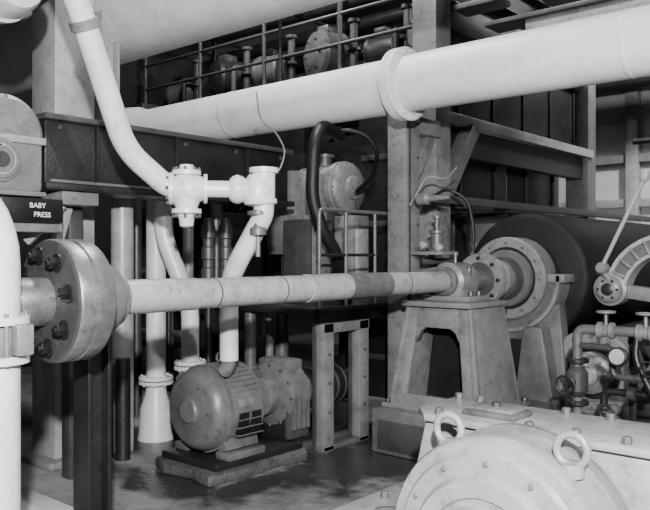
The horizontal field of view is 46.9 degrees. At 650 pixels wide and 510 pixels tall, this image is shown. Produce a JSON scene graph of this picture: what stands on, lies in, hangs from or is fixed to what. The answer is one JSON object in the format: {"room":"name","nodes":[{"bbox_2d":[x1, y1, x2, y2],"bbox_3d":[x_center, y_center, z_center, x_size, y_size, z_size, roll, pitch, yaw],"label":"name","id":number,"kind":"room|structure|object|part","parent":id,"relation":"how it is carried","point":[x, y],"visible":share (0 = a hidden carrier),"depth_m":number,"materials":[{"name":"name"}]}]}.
{"room":"factory machine hall","nodes":[
{"label":"factory machine hall","id":0,"kind":"room"},
{"bbox_2d":[13,20,364,366],"bbox_3d":[-4.041,-1.500,10.089,0.100,6.200,16.000,0,0,41],"label":"wall","id":1,"kind":"structure","parent":0,"point":[131,74],"depth_m":11.70,"materials":[{"name":"metal"}]},
{"bbox_2d":[21,332,649,509],"bbox_3d":[1.146,1.550,5.615,13.600,0.100,16.000,0,0,41],"label":"floor","id":2,"kind":"structure","parent":0,"point":[329,480],"depth_m":5.01,"materials":[{"name":"concrete"}]},
{"bbox_2d":[0,198,33,509],"bbox_3d":[-1.659,0.473,2.874,1.107,2.055,0.284,0,0,-2],"label":"riser pipe","id":3,"kind":"object","parent":2,"relation":"on","point":[16,330],"visible":1,"depth_m":2.83,"materials":[{"name":"metal"}]},
{"bbox_2d":[21,486,72,509],"bbox_3d":[-2.180,1.450,3.696,0.670,0.100,1.750,0,0,41],"label":"concrete curb","id":4,"kind":"object","parent":2,"relation":"on","point":[30,499],"visible":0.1,"depth_m":4.24,"materials":[{"name":"white paint"}]},
{"bbox_2d":[13,191,98,479],"bbox_3d":[-1.964,0.547,4.811,0.580,1.905,0.820,0,0,41],"label":"support bracket","id":5,"kind":"object","parent":2,"relation":"on","point":[71,227],"visible":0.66,"depth_m":5.00,"materials":[{"name":"grey metal"}]},
{"bbox_2d":[0,196,62,222],"bbox_3d":[-1.817,-0.273,4.565,0.124,0.145,0.420,0,0,41],"label":"sign","id":6,"kind":"object","parent":5,"relation":"attached to","point":[21,209],"visible":1,"depth_m":4.54,"materials":[{"name":"black paint"}]},
{"bbox_2d":[35,112,294,206],"bbox_3d":[-1.216,-0.647,5.671,0.610,0.475,2.240,0,0,41],"label":"beam","id":7,"kind":"structure","parent":5,"relation":"on","point":[79,154],"depth_m":5.14,"materials":[{"name":"metal"}]},
{"bbox_2d":[0,93,45,197],"bbox_3d":[-2.026,-0.655,4.548,0.470,0.600,0.500,0,0,41],"label":"reduction gearbox","id":8,"kind":"object","parent":7,"relation":"attached to","point":[22,140],"visible":0.98,"depth_m":4.49,"materials":[{"name":"grey metal"}]},
{"bbox_2d":[21,0,112,471],"bbox_3d":[-1.941,-1.500,5.550,0.530,6.000,0.510,0,0,41],"label":"column","id":9,"kind":"structure","parent":2,"relation":"on","point":[61,84],"depth_m":5.41,"materials":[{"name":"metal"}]},
{"bbox_2d":[73,335,110,509],"bbox_3d":[-1.163,0.875,3.750,0.260,1.250,0.220,0,0,41],"label":"support post","id":10,"kind":"object","parent":2,"relation":"on","point":[92,376],"visible":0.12,"depth_m":3.74,"materials":[{"name":"metal"}]},
{"bbox_2d":[111,197,133,452],"bbox_3d":[-1.560,0.350,5.770,0.170,2.300,0.170,0,0,41],"label":"vertical pipe","id":11,"kind":"object","parent":2,"relation":"on","point":[122,209],"visible":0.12,"depth_m":5.70,"materials":[{"name":"metal"}]},
{"bbox_2d":[115,358,130,460],"bbox_3d":[-1.484,1.130,5.506,0.110,0.740,0.110,0,0,41],"label":"vertical pipe","id":12,"kind":"object","parent":2,"relation":"on","point":[122,365],"visible":1,"depth_m":5.46,"materials":[{"name":"metal"}]},
{"bbox_2d":[138,200,173,442],"bbox_3d":[-1.381,0.300,6.130,0.294,2.400,0.294,0,0,41],"label":"vertical pipe","id":13,"kind":"object","parent":2,"relation":"on","point":[155,423],"visible":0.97,"depth_m":6.05,"materials":[{"name":"white metal"}]},
{"bbox_2d":[134,199,180,416],"bbox_3d":[-1.690,0.375,6.950,1.039,2.250,0.162,0,0,41],"label":"bundle","id":14,"kind":"object","parent":2,"relation":"on","point":[171,333],"visible":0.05,"depth_m":6.95,"materials":[{"name":"black metal"}]},
{"bbox_2d":[154,200,205,379],"bbox_3d":[-1.129,0.350,5.857,0.402,2.300,0.249,0,0,-15],"label":"pipe","id":15,"kind":"object","parent":2,"relation":"on","point":[165,239],"visible":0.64,"depth_m":5.82,"materials":[{"name":"white metal"}]},
{"bbox_2d":[178,226,193,356],"bbox_3d":[-1.130,0.350,6.191,0.158,2.300,0.158,0,0,1],"label":"vertical pipe","id":16,"kind":"object","parent":2,"relation":"on","point":[188,233],"visible":0.12,"depth_m":6.15,"materials":[{"name":"grey metal"}]},
{"bbox_2d":[201,218,215,362],"bbox_3d":[-0.944,0.600,6.071,0.116,1.800,0.116,0,0,41],"label":"pipe","id":17,"kind":"object","parent":2,"relation":"on","point":[208,230],"visible":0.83,"depth_m":6.04,"materials":[{"name":"metal"}]},
{"bbox_2d":[210,204,222,359],"bbox_3d":[-1.009,0.300,6.945,0.210,2.400,0.210,0,0,41],"label":"vertical pipe","id":18,"kind":"object","parent":2,"relation":"on","point":[216,211],"visible":0.06,"depth_m":6.89,"materials":[{"name":"grey metal"}]},
{"bbox_2d":[174,203,261,382],"bbox_3d":[-1.187,0.233,8.116,0.670,2.535,0.940,0,0,41],"label":"cylinder","id":19,"kind":"object","parent":2,"relation":"on","point":[238,216],"visible":0.12,"depth_m":7.90,"materials":[{"name":"paint"}]},
{"bbox_2d":[219,218,232,277],"bbox_3d":[-0.816,0.600,6.158,0.116,1.800,0.116,0,0,41],"label":"shock absorber","id":20,"kind":"object","parent":2,"relation":"on","point":[225,227],"visible":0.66,"depth_m":6.11,"materials":[{"name":"paint"}]},
{"bbox_2d":[155,416,347,486],"bbox_3d":[-0.399,1.440,5.702,0.727,0.120,1.787,0,0,41],"label":"pad","id":21,"kind":"object","parent":2,"relation":"on","point":[204,468],"visible":0.62,"depth_m":5.18,"materials":[{"name":"concrete"}]},
{"bbox_2d":[169,352,264,461],"bbox_3d":[-0.770,1.033,5.277,0.604,0.694,0.505,0,0,41],"label":"motor","id":22,"kind":"object","parent":21,"relation":"on","point":[210,411],"visible":0.89,"depth_m":5.08,"materials":[{"name":"grey metal"}]},
{"bbox_2d":[253,355,347,439],"bbox_3d":[-0.230,1.085,5.903,0.490,0.590,1.120,0,0,41],"label":"pump","id":23,"kind":"object","parent":21,"relation":"on","point":[286,385],"visible":0.6,"depth_m":5.64,"materials":[{"name":"metal"}]},
{"bbox_2d":[124,103,387,397],"bbox_3d":[-0.566,-0.100,8.148,3.300,3.200,1.600,0,0,41],"label":"frame","id":24,"kind":"object","parent":2,"relation":"on","point":[356,150],"visible":0.09,"depth_m":8.01,"materials":[{"name":"paint"}]},
{"bbox_2d":[212,207,421,452],"bbox_3d":[0.075,0.567,6.829,1.392,1.866,1.960,0,0,41],"label":"platform","id":25,"kind":"object","parent":2,"relation":"on","point":[351,320],"visible":0.51,"depth_m":6.04,"materials":[{"name":"paint"}]},
{"bbox_2d":[283,215,331,303],"bbox_3d":[-0.130,0.035,6.471,0.350,0.750,0.310,0,0,41],"label":"base cabinet","id":26,"kind":"object","parent":25,"relation":"on","point":[299,231],"visible":0.46,"depth_m":6.36,"materials":[{"name":"grey metal"}]},
{"bbox_2d":[267,154,372,298],"bbox_3d":[-0.022,-0.295,7.246,0.800,1.410,0.945,0,0,41],"label":"machine","id":27,"kind":"object","parent":25,"relation":"on","point":[338,181],"visible":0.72,"depth_m":7.16,"materials":[{"name":"grey metal"}]},
{"bbox_2d":[328,128,378,192],"bbox_3d":[0.300,-0.843,6.707,0.413,0.524,0.488,0,0,41],"label":"flexible hose","id":28,"kind":"object","parent":27,"relation":"attached to","point":[368,138],"visible":0.89,"depth_m":6.59,"materials":[{"name":"black rubber"}]},
{"bbox_3d":[0.511,0.022,6.334,0.032,0.776,1.732,0,0,41],"label":"railing","id":29,"kind":"part","parent":25,"relation":"part of","materials":[{"name":"grey metal"}]},
{"bbox_2d":[388,115,419,397],"bbox_3d":[0.660,-0.050,6.245,0.202,3.100,0.320,0,0,41],"label":"column","id":30,"kind":"structure","parent":2,"relation":"on","point":[403,137],"depth_m":6.18,"materials":[{"name":"grey metal"}]},
{"bbox_2d":[381,299,530,412],"bbox_3d":[1.018,0.760,5.804,0.860,0.820,0.800,0,0,41],"label":"stand","id":31,"kind":"object","parent":2,"relation":"on","point":[446,348],"visible":0.85,"depth_m":5.70,"materials":[{"name":"grey metal"}]},
{"bbox_2d":[422,252,489,301],"bbox_3d":[1.001,0.165,5.799,0.420,0.370,0.350,0,0,41],"label":"block","id":32,"kind":"object","parent":31,"relation":"on","point":[464,278],"visible":0.84,"depth_m":5.67,"materials":[{"name":"grey metal"}]},
{"bbox_2d":[127,271,450,314],"bbox_3d":[-0.038,0.200,4.595,0.168,0.168,2.810,0,0,41],"label":"shaft","id":33,"kind":"object","parent":32,"relation":"attached to","point":[170,294],"visible":0.96,"depth_m":4.19,"materials":[{"name":"paint"}]},
{"bbox_2d":[21,239,130,362],"bbox_3d":[-1.138,0.200,3.319,0.540,0.540,0.540,0,0,41],"label":"coupling","id":34,"kind":"object","parent":33,"relation":"attached to","point":[74,300],"visible":0.84,"depth_m":3.16,"materials":[{"name":"metal"}]},
{"bbox_2d":[372,398,554,460],"bbox_3d":[1.370,1.335,5.584,1.720,0.330,1.155,0,0,41],"label":"plinth","id":35,"kind":"object","parent":2,"relation":"on","point":[395,432],"visible":0.28,"depth_m":5.56,"materials":[{"name":"grey metal"}]},
{"bbox_2d":[333,392,649,509],"bbox_3d":[0.731,1.116,3.067,1.700,0.948,1.200,0,0,41],"label":"machine housing","id":36,"kind":"object","parent":2,"relation":"on","point":[478,453],"visible":1,"depth_m":2.87,"materials":[{"name":"metal"}]},
{"bbox_2d":[349,77,649,214],"bbox_3d":[5.587,-1.000,10.764,13.400,5.000,0.600,0,0,41],"label":"girder","id":37,"kind":"object","parent":2,"relation":"on","point":[645,81],"visible":0.05,"depth_m":11.57,"materials":[{"name":"metal"}]},
{"bbox_2d":[413,0,595,297],"bbox_3d":[2.477,-0.675,8.575,0.450,4.350,5.778,0,0,41],"label":"gantry frame","id":38,"kind":"object","parent":2,"relation":"on","point":[551,133],"visible":0.45,"depth_m":7.78,"materials":[{"name":"grey metal"}]},
{"bbox_2d":[409,166,474,254],"bbox_3d":[0.935,-0.353,6.074,0.440,0.706,0.420,0,0,41],"label":"air cylinder","id":39,"kind":"object","parent":38,"relation":"attached to","point":[435,246],"visible":1,"depth_m":6.06,"materials":[{"name":"grey metal"}]},
{"bbox_3d":[2.477,-0.675,8.575,0.450,4.350,5.778,0,0,41],"label":"frame","id":40,"kind":"part","parent":38,"relation":"part of","materials":[{"name":"grey metal"}]},
{"bbox_2d":[420,194,649,263],"bbox_3d":[2.541,-0.220,8.237,0.304,0.590,5.211,0,0,41],"label":"rail","id":41,"kind":"object","parent":38,"relation":"attached to","point":[454,201],"visible":0.79,"depth_m":7.44,"materials":[{"name":"grey metal"}]},
{"bbox_2d":[450,160,563,261],"bbox_3d":[1.539,-0.125,9.700,2.060,3.250,2.700,0,0,41],"label":"hood","id":42,"kind":"object","parent":2,"relation":"on","point":[478,180],"visible":0.13,"depth_m":8.86,"materials":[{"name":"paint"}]},
{"bbox_2d":[478,237,573,412],"bbox_3d":[1.654,0.672,6.425,1.063,1.655,0.410,0,0,41],"label":"housing","id":43,"kind":"object","parent":2,"relation":"on","point":[536,317],"visible":0.58,"depth_m":6.25,"materials":[{"name":"paint"}]},
{"bbox_2d":[463,213,649,334],"bbox_3d":[3.130,0.200,8.268,1.150,1.150,6.170,0,0,41],"label":"roll","id":44,"kind":"object","parent":43,"relation":"attached to","point":[575,245],"visible":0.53,"depth_m":6.58,"materials":[{"name":"metal"}]},
{"bbox_2d":[484,0,649,32],"bbox_3d":[4.397,-0.350,4.791,7.400,3.700,0.300,0,0,41],"label":"beam","id":45,"kind":"structure","parent":2,"relation":"on","point":[583,8],"depth_m":6.63,"materials":[{"name":"metal"}]},
{"bbox_2d":[555,310,649,416],"bbox_3d":[2.158,0.931,4.542,1.465,1.138,0.353,0,0,41],"label":"valve","id":46,"kind":"object","parent":2,"relation":"on","point":[576,384],"visible":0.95,"depth_m":4.84,"materials":[{"name":"grey metal"}]},
{"bbox_2d":[564,319,649,420],"bbox_3d":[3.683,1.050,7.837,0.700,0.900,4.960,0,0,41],"label":"pump","id":47,"kind":"object","parent":2,"relation":"on","point":[599,377],"visible":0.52,"depth_m":5.99,"materials":[{"name":"paint"}]},
{"bbox_2d":[594,236,649,305],"bbox_3d":[2.424,0.670,5.569,0.805,1.660,0.300,0,0,41],"label":"wheel","id":48,"kind":"object","parent":2,"relation":"on","point":[619,289],"visible":0.98,"depth_m":5.62,"materials":[{"name":"grey metal"}]},
{"bbox_2d":[595,169,649,279],"bbox_3d":[2.210,-0.202,5.542,0.397,0.832,0.148,0,0,41],"label":"lever","id":49,"kind":"object","parent":48,"relation":"attached to","point":[603,268],"visible":1,"depth_m":5.51,"materials":[{"name":"metal"}]},
{"bbox_2d":[628,337,649,421],"bbox_3d":[2.274,1.025,4.971,0.510,0.950,0.060,0,0,41],"label":"frame","id":50,"kind":"object","parent":2,"relation":"on","point":[633,405],"visible":0.24,"depth_m":5.10,"materials":[{"name":"grey metal"}]},
{"bbox_2d":[313,0,580,36],"bbox_3d":[1.146,-4.550,5.615,13.600,0.100,16.000,0,0,41],"label":"ceiling","id":51,"kind":"structure","parent":0,"point":[394,4],"depth_m":13.75,"materials":[{"name":"paint"}]},
{"bbox_2d":[0,0,40,23],"bbox_3d":[-2.637,-2.910,4.942,2.550,3.180,0.360,0,0,41],"label":"pipe","id":52,"kind":"object","parent":51,"relation":"hanging from","point":[11,11],"visible":1,"depth_m":4.15,"materials":[{"name":"white metal"}]},
{"bbox_2d":[94,10,119,120],"bbox_3d":[-1.724,-2.750,5.885,0.160,3.500,0.160,0,0,41],"label":"column","id":53,"kind":"structure","parent":51,"relation":"hanging from","point":[112,48],"depth_m":5.88,"materials":[{"name":"metal"}]},
{"bbox_2d":[0,0,344,95],"bbox_3d":[0.231,-3.054,4.555,9.600,2.892,0.724,0,0,41],"label":"duct","id":54,"kind":"object","parent":51,"relation":"hanging from","point":[142,28],"visible":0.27,"depth_m":5.57,"materials":[{"name":"metal"}]},
{"bbox_2d":[62,0,277,376],"bbox_3d":[-0.973,-0.561,4.198,0.713,2.752,1.757,0,0,41],"label":"pipe","id":55,"kind":"object","parent":54,"relation":"attached to","point":[184,187],"visible":0.87,"depth_m":4.34,"materials":[{"name":"white metal"}]},
{"bbox_2d":[247,210,265,256],"bbox_3d":[-0.401,-0.140,4.483,0.130,0.300,0.130,0,0,41],"label":"pressure regulator","id":56,"kind":"object","parent":55,"relation":"attached to","point":[257,231],"visible":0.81,"depth_m":4.45,"materials":[{"name":"grey metal"}]},
{"bbox_2d":[256,92,284,173],"bbox_3d":[-0.338,-0.759,4.661,0.109,0.587,0.421,0,0,-16],"label":"wire","id":57,"kind":"object","parent":55,"relation":"attached to","point":[256,92],"visible":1,"depth_m":4.61,"materials":[{"name":"grey metal"}]},
{"bbox_2d":[140,0,500,126],"bbox_3d":[-0.294,-3.145,9.993,5.500,2.710,1.450,0,0,41],"label":"walkway","id":58,"kind":"object","parent":51,"relation":"attached to","point":[339,12],"visible":0.05,"depth_m":9.49,"materials":[{"name":"paint"}]},
{"bbox_2d":[165,59,202,104],"bbox_3d":[-2.120,-2.515,11.373,0.687,0.790,0.523,0,0,41],"label":"motor","id":59,"kind":"object","parent":58,"relation":"on","point":[187,91],"visible":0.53,"depth_m":11.22,"materials":[{"name":"grey metal"}]},
{"bbox_2d":[206,46,252,95],"bbox_3d":[-1.346,-2.515,10.697,0.512,0.790,0.787,0,0,-32],"label":"motor","id":60,"kind":"object","parent":58,"relation":"on","point":[236,80],"visible":0.7,"depth_m":10.52,"materials":[{"name":"grey metal"}]},
{"bbox_2d":[250,34,297,86],"bbox_3d":[-0.655,-2.515,10.136,0.733,0.790,0.564,0,0,41],"label":"motor","id":61,"kind":"object","parent":58,"relation":"on","point":[288,64],"visible":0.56,"depth_m":9.95,"materials":[{"name":"grey metal"}]},
{"bbox_2d":[303,17,360,75],"bbox_3d":[0.092,-2.515,9.459,0.517,0.790,0.828,0,0,-32],"label":"motor","id":62,"kind":"object","parent":58,"relation":"on","point":[325,60],"visible":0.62,"depth_m":9.28,"materials":[{"name":"grey metal"}]},
{"bbox_2d":[362,3,412,63],"bbox_3d":[0.757,-2.515,8.890,0.687,0.790,0.523,0,0,41],"label":"motor","id":63,"kind":"object","parent":58,"relation":"on","point":[374,49],"visible":0.53,"depth_m":8.77,"materials":[{"name":"grey metal"}]},
{"bbox_2d":[405,0,459,48],"bbox_3d":[1.266,-2.515,8.439,0.503,0.790,0.727,0,0,-30],"label":"motor","id":64,"kind":"object","parent":58,"relation":"on","point":[409,33],"visible":0.09,"depth_m":8.48,"materials":[{"name":"grey metal"}]},
{"bbox_2d":[209,0,490,84],"bbox_3d":[-0.101,-3.630,10.217,5.500,1.740,1.740,0,0,41],"label":"rack","id":65,"kind":"object","parent":51,"relation":"hanging from","point":[392,16],"visible":0.16,"depth_m":11.12,"materials":[{"name":"grey metal"}]},
{"bbox_2d":[125,4,649,139],"bbox_3d":[1.234,-2.760,5.182,8.900,3.480,0.560,0,0,41],"label":"pipe","id":66,"kind":"object","parent":51,"relation":"hanging from","point":[614,46],"visible":0.93,"depth_m":5.37,"materials":[{"name":"white metal"}]},
{"bbox_2d":[306,121,352,302],"bbox_3d":[0.059,-0.336,6.173,0.205,1.532,0.633,0,0,26],"label":"flexible hose","id":67,"kind":"object","parent":66,"relation":"attached to","point":[321,128],"visible":0.82,"depth_m":5.95,"materials":[{"name":"black rubber"}]},
{"bbox_2d":[453,0,509,16],"bbox_3d":[2.118,-3.350,6.084,2.340,2.300,0.260,0,0,41],"label":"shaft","id":68,"kind":"object","parent":51,"relation":"hanging from","point":[468,8],"visible":1,"depth_m":6.67,"materials":[{"name":"grey metal"}]},
{"bbox_2d":[452,29,649,257],"bbox_3d":[6.404,-1.500,11.710,13.800,6.200,0.100,0,0,41],"label":"wall","id":69,"kind":"structure","parent":0,"point":[610,106],"depth_m":12.90,"materials":[{"name":"paint"}]},
{"bbox_2d":[559,87,649,223],"bbox_3d":[7.555,-1.450,10.519,10.100,5.900,0.200,0,0,41],"label":"trim","id":70,"kind":"structure","parent":69,"relation":"attached to","point":[633,157],"depth_m":12.51,"materials":[{"name":"metal"}]},
{"bbox_3d":[6.333,-1.500,1.141,0.100,6.200,16.000,0,0,41],"label":"wall","id":71,"kind":"structure","parent":0,"visible":0},
{"bbox_2d":[632,137,649,144],"bbox_3d":[6.261,-2.315,6.875,7.300,1.710,1.889,0,0,41],"label":"pipe","id":72,"kind":"object","parent":71,"relation":"attached to","point":[638,140],"visible":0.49,"depth_m":9.85,"materials":[{"name":"grey metal"}]}
]}

